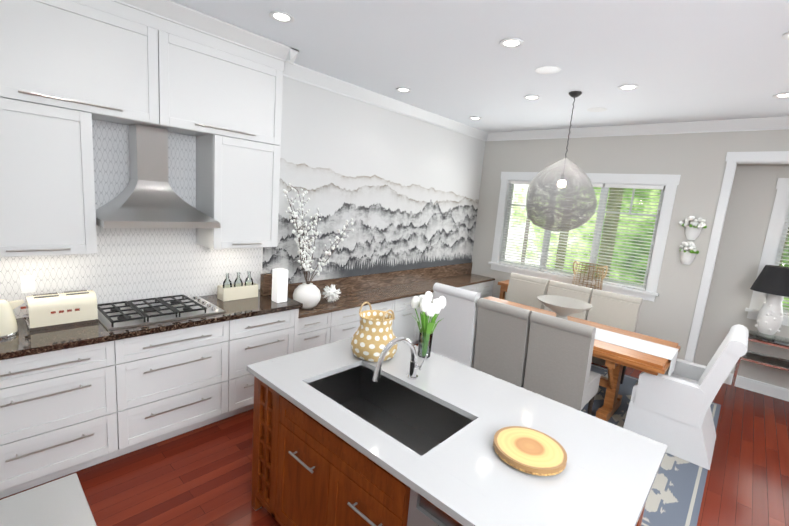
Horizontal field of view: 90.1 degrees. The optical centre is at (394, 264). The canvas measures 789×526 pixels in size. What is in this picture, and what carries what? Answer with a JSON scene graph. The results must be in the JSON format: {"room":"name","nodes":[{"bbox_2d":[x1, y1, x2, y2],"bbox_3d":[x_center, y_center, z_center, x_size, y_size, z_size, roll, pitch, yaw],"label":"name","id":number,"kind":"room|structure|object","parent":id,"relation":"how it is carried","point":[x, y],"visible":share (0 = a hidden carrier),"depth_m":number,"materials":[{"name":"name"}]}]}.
{"room":"kitchen","nodes":[
{"label":"kitchen","id":0,"kind":"room"},
{"bbox_2d":[0,342,788,525],"bbox_3d":[1.473,1.691,2.584,6.550,0.100,7.200,13,13,41],"label":"floor","id":1,"kind":"structure","parent":0,"point":[201,476],"depth_m":2.75,"materials":[{"name":"brown wood"}]},
{"bbox_2d":[0,473,96,525],"bbox_3d":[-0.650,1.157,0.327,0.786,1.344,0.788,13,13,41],"label":"countertop","id":2,"kind":"structure","parent":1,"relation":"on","point":[61,502],"depth_m":0.68,"materials":[{"name":"white stone"}]},
{"bbox_2d":[0,341,123,498],"bbox_3d":[-2.277,0.880,2.549,0.618,0.888,0.667,13,13,41],"label":"base cabinet","id":3,"kind":"object","parent":1,"relation":"on","point":[74,398],"depth_m":2.37,"materials":[{"name":"white paint"}]},
{"bbox_2d":[0,289,302,360],"bbox_3d":[-1.755,0.380,2.977,0.648,0.040,2.068,13,13,41],"label":"countertop","id":4,"kind":"structure","parent":3,"relation":"on","point":[26,343],"depth_m":2.55,"materials":[{"name":"brown stone"}]},
{"bbox_2d":[0,299,24,338],"bbox_3d":[-2.347,0.294,2.304,0.180,0.251,0.276,13,13,41],"label":"kettle","id":5,"kind":"object","parent":4,"relation":"on","point":[8,325],"visible":1,"depth_m":2.31,"materials":[{"name":"beige ceramic"}]},
{"bbox_2d":[20,290,98,331],"bbox_3d":[-2.199,0.286,2.588,0.198,0.196,0.374,13,13,41],"label":"toaster","id":6,"kind":"object","parent":4,"relation":"on","point":[54,310],"visible":1,"depth_m":2.53,"materials":[{"name":"beige metal"}]},
{"bbox_2d":[97,294,224,330],"bbox_3d":[-1.770,0.330,2.978,0.510,0.052,0.760,13,13,41],"label":"cooktop","id":7,"kind":"object","parent":4,"relation":"in","point":[128,314],"visible":0.94,"depth_m":2.89,"materials":[{"name":"silver metal"}]},
{"bbox_2d":[217,271,257,300],"bbox_3d":[-1.394,0.180,3.517,0.120,0.231,0.320,13,13,41],"label":"crate","id":8,"kind":"object","parent":4,"relation":"on","point":[230,291],"visible":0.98,"depth_m":3.48,"materials":[{"name":"beige wood"}]},
{"bbox_2d":[260,268,287,302],"bbox_3d":[-1.102,0.163,3.587,0.330,0.290,0.110,13,13,41],"label":"paper towel roll","id":9,"kind":"object","parent":4,"relation":"on","point":[274,284],"visible":1,"depth_m":3.49,"materials":[{"name":"white paper"}]},
{"bbox_2d":[120,321,231,453],"bbox_3d":[-1.799,0.833,3.068,0.618,0.888,0.747,13,13,41],"label":"base cabinet","id":10,"kind":"object","parent":1,"relation":"on","point":[178,382],"depth_m":2.84,"materials":[{"name":"white paint"}]},
{"bbox_2d":[232,309,298,415],"bbox_3d":[-1.333,0.787,3.575,0.618,0.888,0.634,13,13,41],"label":"base cabinet","id":11,"kind":"object","parent":1,"relation":"on","point":[273,335],"depth_m":3.30,"materials":[{"name":"white paint"}]},
{"bbox_2d":[287,262,494,351],"bbox_3d":[0.156,0.593,5.288,0.478,0.949,3.872,13,13,41],"label":"buffet","id":12,"kind":"object","parent":1,"relation":"on","point":[323,321],"visible":0.58,"depth_m":4.82,"materials":[{"name":"white paint"}]},
{"bbox_2d":[283,183,353,308],"bbox_3d":[-0.813,-0.168,3.902,0.454,1.224,0.805,13,13,41],"label":"vase","id":13,"kind":"object","parent":12,"relation":"on","point":[307,293],"visible":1,"depth_m":3.88,"materials":[{"name":"white ceramic"}]},
{"bbox_2d":[323,284,339,302],"bbox_3d":[-0.674,0.304,4.229,0.204,0.208,0.205,13,13,41],"label":"ball","id":14,"kind":"object","parent":12,"relation":"on","point":[331,293],"visible":1,"depth_m":4.19,"materials":[{"name":"white plant"}]},
{"bbox_2d":[247,365,647,525],"bbox_3d":[0.158,1.163,2.092,1.804,0.884,1.039,13,13,41],"label":"kitchen island","id":15,"kind":"object","parent":1,"relation":"on","point":[304,473],"depth_m":2.04,"materials":[{"name":"brown wood"}]},
{"bbox_2d":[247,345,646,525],"bbox_3d":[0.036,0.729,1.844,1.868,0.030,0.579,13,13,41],"label":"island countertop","id":16,"kind":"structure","parent":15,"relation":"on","point":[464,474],"depth_m":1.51,"materials":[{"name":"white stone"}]},
{"bbox_2d":[327,337,666,496],"bbox_3d":[0.394,0.694,2.233,1.868,0.030,0.480,13,13,41],"label":"island countertop","id":17,"kind":"structure","parent":15,"relation":"on","point":[633,461],"depth_m":1.97,"materials":[{"name":"white stone"}]},
{"bbox_2d":[351,302,397,361],"bbox_3d":[-0.122,0.419,2.505,0.300,0.332,0.300,13,13,41],"label":"basket","id":18,"kind":"object","parent":17,"relation":"on","point":[373,336],"visible":0.94,"depth_m":2.41,"materials":[{"name":"beige wicker"}]},
{"bbox_2d":[411,291,445,357],"bbox_3d":[0.210,0.388,2.563,0.222,0.430,0.229,13,13,41],"label":"tulip vase","id":19,"kind":"object","parent":17,"relation":"on","point":[428,308],"visible":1,"depth_m":2.55,"materials":[{"name":"clear glass"}]},
{"bbox_2d":[493,426,566,475],"bbox_3d":[0.559,0.771,1.638,0.290,0.038,0.290,13,13,41],"label":"board","id":20,"kind":"object","parent":17,"relation":"on","point":[530,451],"visible":0.96,"depth_m":1.60,"materials":[{"name":"yellow wood"}]},
{"bbox_2d":[498,280,598,364],"bbox_3d":[2.266,0.776,5.696,1.600,0.799,0.405,13,13,41],"label":"console table","id":21,"kind":"object","parent":1,"relation":"on","point":[504,286],"visible":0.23,"depth_m":6.00,"materials":[{"name":"brown wood"}]},
{"bbox_2d":[572,261,607,296],"bbox_3d":[2.610,0.215,5.325,0.439,0.479,0.392,13,13,41],"label":"wire lantern","id":22,"kind":"object","parent":21,"relation":"on","point":[592,273],"visible":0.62,"depth_m":5.25,"materials":[{"name":"beige wicker"}]},
{"bbox_2d":[427,347,720,525],"bbox_3d":[1.538,1.355,4.284,3.010,0.009,2.670,13,13,41],"label":"rug","id":23,"kind":"object","parent":1,"relation":"on","point":[675,496],"visible":0.17,"depth_m":2.93,"materials":[{"name":"blue fabric"}]},
{"bbox_2d":[431,283,491,375],"bbox_3d":[0.748,0.740,4.270,0.530,1.065,0.585,13,13,41],"label":"chair","id":24,"kind":"object","parent":23,"relation":"on","point":[454,336],"visible":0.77,"depth_m":4.02,"materials":[{"name":"white fabric"}]},
{"bbox_2d":[473,298,534,392],"bbox_3d":[1.137,0.854,3.913,0.508,1.028,0.570,13,13,41],"label":"chair","id":25,"kind":"object","parent":23,"relation":"on","point":[502,339],"visible":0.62,"depth_m":3.69,"materials":[{"name":"fabric"}]},
{"bbox_2d":[506,273,548,309],"bbox_3d":[1.626,0.674,5.230,0.508,1.028,0.570,13,13,41],"label":"chair","id":26,"kind":"object","parent":23,"relation":"on","point":[525,290],"visible":0.25,"depth_m":5.28,"materials":[{"name":"fabric"}]},
{"bbox_2d":[523,311,600,414],"bbox_3d":[1.526,0.945,3.564,0.508,1.028,0.570,13,13,41],"label":"chair","id":27,"kind":"object","parent":23,"relation":"on","point":[559,358],"visible":0.81,"depth_m":3.35,"materials":[{"name":"fabric"}]},
{"bbox_2d":[544,280,592,319],"bbox_3d":[2.022,0.766,4.875,0.508,1.028,0.570,13,13,41],"label":"chair","id":28,"kind":"object","parent":23,"relation":"on","point":[556,288],"visible":0.17,"depth_m":4.90,"materials":[{"name":"fabric"}]},
{"bbox_2d":[484,296,680,421],"bbox_3d":[1.688,0.983,4.256,2.114,0.753,0.900,13,13,41],"label":"dining table","id":29,"kind":"object","parent":23,"relation":"on","point":[617,349],"visible":0.54,"depth_m":3.69,"materials":[{"name":"brown wood"}]},
{"bbox_2d":[537,295,591,319],"bbox_3d":[1.765,0.502,4.141,0.536,0.240,0.536,13,13,41],"label":"stone bowl","id":30,"kind":"object","parent":29,"relation":"on","point":[562,307],"visible":0.75,"depth_m":4.17,"materials":[{"name":"grey"}]},
{"bbox_2d":[587,289,642,383],"bbox_3d":[2.410,0.857,4.526,0.508,1.028,0.570,13,13,41],"label":"chair","id":31,"kind":"object","parent":23,"relation":"on","point":[617,310],"visible":0.46,"depth_m":4.56,"materials":[{"name":"fabric"}]},
{"bbox_2d":[623,324,748,469],"bbox_3d":[2.560,1.025,3.471,0.675,1.064,0.710,13,13,41],"label":"armchair","id":32,"kind":"object","parent":23,"relation":"on","point":[673,412],"visible":0.92,"depth_m":3.25,"materials":[{"name":"white fabric"}]},
{"bbox_2d":[728,330,788,400],"bbox_3d":[4.365,1.241,4.090,1.260,0.759,0.430,13,13,41],"label":"glass console table","id":33,"kind":"object","parent":1,"relation":"on","point":[768,360],"visible":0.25,"depth_m":4.31,"materials":[{"name":"silver metal"}]},
{"bbox_2d":[750,263,788,338],"bbox_3d":[4.144,0.382,4.297,0.430,0.822,0.430,13,13,41],"label":"table lamp","id":34,"kind":"object","parent":33,"relation":"on","point":[772,281],"visible":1,"depth_m":4.24,"materials":[{"name":"white ceramic"}]},
{"bbox_2d":[92,76,788,388],"bbox_3d":[1.603,0.128,2.322,6.550,3.080,7.200,13,13,41],"label":"wall","id":35,"kind":"structure","parent":0,"point":[404,192],"depth_m":4.80,"materials":[{"name":"grey paint"}]},
{"bbox_2d":[0,84,97,256],"bbox_3d":[-2.244,-0.550,2.418,0.349,0.951,0.594,13,13,41],"label":"upper cabinet","id":36,"kind":"object","parent":35,"relation":"attached to","point":[48,207],"depth_m":2.35,"materials":[{"name":"white paint"}]},
{"bbox_2d":[0,0,171,128],"bbox_3d":[-2.029,-1.358,2.446,0.349,0.790,1.033,13,13,41],"label":"upper cabinet","id":37,"kind":"object","parent":35,"relation":"attached to","point":[70,70],"depth_m":2.43,"materials":[{"name":"white paint"}]},
{"bbox_2d":[92,120,129,209],"bbox_3d":[-2.044,-0.707,2.850,0.017,0.617,0.216,13,13,41],"label":"backsplash","id":38,"kind":"structure","parent":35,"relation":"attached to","point":[110,140],"depth_m":2.84,"materials":[{"name":"tile"}]},
{"bbox_2d":[0,225,260,318],"bbox_3d":[-1.916,-0.006,3.176,0.017,0.619,1.807,13,13,41],"label":"backsplash","id":39,"kind":"structure","parent":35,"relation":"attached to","point":[125,264],"depth_m":3.06,"materials":[{"name":"tile"}]},
{"bbox_2d":[96,124,219,227],"bbox_3d":[-1.730,-0.637,2.853,0.477,0.703,0.730,13,13,41],"label":"range hood","id":40,"kind":"object","parent":35,"relation":"attached to","point":[148,197],"visible":0.98,"depth_m":2.83,"materials":[{"name":"silver metal"}]},
{"bbox_2d":[168,132,195,207],"bbox_3d":[-1.724,-0.759,3.194,0.017,0.576,0.205,13,13,41],"label":"backsplash","id":41,"kind":"structure","parent":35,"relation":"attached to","point":[181,147],"depth_m":3.19,"materials":[{"name":"tile"}]},
{"bbox_2d":[164,4,287,135],"bbox_3d":[-1.420,-1.419,3.109,0.349,0.790,1.022,13,13,41],"label":"upper cabinet","id":42,"kind":"object","parent":35,"relation":"attached to","point":[222,73],"depth_m":2.98,"materials":[{"name":"white paint"}]},
{"bbox_2d":[196,124,280,248],"bbox_3d":[-1.338,-0.639,3.402,0.349,0.951,0.585,13,13,41],"label":"upper cabinet","id":43,"kind":"object","parent":35,"relation":"attached to","point":[238,169],"depth_m":3.24,"materials":[{"name":"white paint"}]},
{"bbox_2d":[283,62,486,140],"bbox_3d":[0.158,-1.939,4.933,0.085,0.115,3.860,13,13,41],"label":"crown molding","id":44,"kind":"structure","parent":35,"relation":"attached to","point":[313,78],"depth_m":4.48,"materials":[{"name":"white paint"}]},
{"bbox_2d":[487,116,788,140],"bbox_3d":[3.796,-1.535,4.330,6.350,0.115,0.085,13,13,41],"label":"crown molding","id":45,"kind":"structure","parent":35,"relation":"attached to","point":[769,123],"depth_m":4.85,"materials":[{"name":"white paint"}]},
{"bbox_2d":[488,151,788,361],"bbox_3d":[3.965,0.102,4.678,6.000,2.740,0.555,13,13,41],"label":"window","id":46,"kind":"structure","parent":35,"relation":"in","point":[669,182],"depth_m":4.91,"materials":[{"name":"white paint"}]},
{"bbox_2d":[499,181,664,289],"bbox_3d":[2.537,-0.504,5.672,2.062,1.322,0.052,13,13,41],"label":"window blinds","id":47,"kind":"object","parent":46,"relation":"attached to","point":[607,186],"visible":0.75,"depth_m":5.44,"materials":[{"name":"white plastic"}]},
{"bbox_2d":[776,214,788,314],"bbox_3d":[4.767,-0.060,4.192,0.992,1.382,0.052,13,13,41],"label":"window blinds","id":48,"kind":"object","parent":46,"relation":"attached to","point":[786,312],"visible":0.44,"depth_m":4.49,"materials":[{"name":"white"}]},
{"bbox_2d":[680,241,698,264],"bbox_3d":[3.500,-0.137,4.695,0.202,0.288,0.154,13,13,41],"label":"vase","id":49,"kind":"object","parent":35,"relation":"attached to","point":[689,252],"visible":1,"depth_m":4.70,"materials":[{"name":"white ceramic"}]},
{"bbox_2d":[679,216,706,239],"bbox_3d":[3.516,-0.435,4.659,0.269,0.288,0.148,13,13,41],"label":"vase","id":50,"kind":"object","parent":35,"relation":"attached to","point":[693,229],"visible":1,"depth_m":4.64,"materials":[{"name":"white ceramic"}]},
{"bbox_2d":[724,373,788,401],"bbox_3d":[5.003,1.610,4.085,3.119,0.139,0.017,13,13,41],"label":"baseboard","id":51,"kind":"structure","parent":35,"relation":"attached to","point":[774,391],"depth_m":4.67,"materials":[{"name":"white paint"}]},
{"bbox_2d":[170,0,788,132],"bbox_3d":[1.734,-1.435,2.060,6.550,0.100,7.200,13,13,41],"label":"ceiling","id":52,"kind":"structure","parent":0,"point":[675,61],"depth_m":2.98,"materials":[{"name":"white paint"}]},
{"bbox_2d":[269,11,293,22],"bbox_3d":[-0.770,-1.691,2.692,0.168,0.013,0.168,13,13,41],"label":"recessed light","id":53,"kind":"object","parent":52,"relation":"in","point":[281,17],"visible":1,"depth_m":2.69,"materials":[{"name":"white paint"}]},
{"bbox_2d":[396,87,410,91],"bbox_3d":[0.098,-1.877,4.232,0.168,0.013,0.168,13,13,41],"label":"recessed light","id":54,"kind":"object","parent":52,"relation":"in","point":[401,89],"visible":0.98,"depth_m":4.22,"materials":[{"name":"white paint"}]},
{"bbox_2d":[469,117,481,119],"bbox_3d":[1.091,-1.976,5.311,0.168,0.013,0.168,13,13,41],"label":"recessed light","id":55,"kind":"object","parent":52,"relation":"in","point":[475,118],"visible":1,"depth_m":5.32,"materials":[{"name":"white paint"}]},
{"bbox_2d":[500,38,523,47],"bbox_3d":[0.834,-1.577,2.806,0.168,0.013,0.168,13,13,41],"label":"recessed light","id":56,"kind":"object","parent":52,"relation":"in","point":[511,43],"visible":0.98,"depth_m":2.80,"materials":[{"name":"white paint"}]},
{"bbox_2d":[524,95,539,99],"bbox_3d":[1.436,-1.746,4.116,0.168,0.013,0.168,13,13,41],"label":"recessed light","id":57,"kind":"object","parent":52,"relation":"in","point":[531,97],"visible":0.98,"depth_m":4.11,"materials":[{"name":"white paint"}]},
{"bbox_2d":[535,66,560,73],"bbox_3d":[1.280,-1.625,3.290,0.204,0.006,0.204,13,13,41],"label":"speaker","id":58,"kind":"object","parent":52,"relation":"attached to","point":[547,69],"visible":1,"depth_m":3.27,"materials":[{"name":"white paint"}]},
{"bbox_2d":[557,91,581,185],"bbox_3d":[1.728,-1.230,3.922,0.120,0.916,0.120,13,13,41],"label":"pendant light","id":59,"kind":"object","parent":52,"relation":"hanging from","point":[574,94],"visible":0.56,"depth_m":3.88,"materials":[{"name":"grey metal"}]},
{"bbox_2d":[526,159,596,231],"bbox_3d":[1.687,-0.703,4.006,0.674,0.729,0.680,13,13,41],"label":"lampshade","id":60,"kind":"object","parent":59,"relation":"hanging from","point":[576,198],"visible":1,"depth_m":3.82,"materials":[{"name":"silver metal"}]},
{"bbox_2d":[587,107,606,111],"bbox_3d":[2.258,-1.729,4.397,0.204,0.006,0.204,13,13,41],"label":"speaker","id":61,"kind":"object","parent":52,"relation":"attached to","point":[597,109],"visible":0.98,"depth_m":4.38,"materials":[{"name":"white paint"}]},
{"bbox_2d":[618,84,638,89],"bbox_3d":[2.102,-1.595,3.544,0.168,0.013,0.168,13,13,41],"label":"recessed light","id":62,"kind":"object","parent":52,"relation":"in","point":[628,87],"visible":1,"depth_m":3.53,"materials":[{"name":"white paint"}]},
{"bbox_2d":[772,92,788,97],"bbox_3d":[3.385,-1.466,3.411,0.168,0.013,0.168,13,13,41],"label":"recessed light","id":63,"kind":"object","parent":52,"relation":"in","point":[783,95],"visible":1,"depth_m":3.43,"materials":[{"name":"white paint"}]},
{"bbox_2d":[781,31,788,39],"bbox_3d":[2.406,-1.367,2.332,0.168,0.013,0.168,13,13,41],"label":"recessed light","id":64,"kind":"object","parent":52,"relation":"in","point":[785,36],"visible":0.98,"depth_m":2.37,"materials":[{"name":"white paint"}]},
{"label":"outside","id":65,"kind":"structure","parent":0,"visible":0},
{"bbox_2d":[504,184,788,309],"bbox_3d":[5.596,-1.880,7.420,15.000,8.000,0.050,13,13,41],"label":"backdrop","id":66,"kind":"structure","parent":65,"point":[630,191],"depth_m":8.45,"materials":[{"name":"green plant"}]}
]}

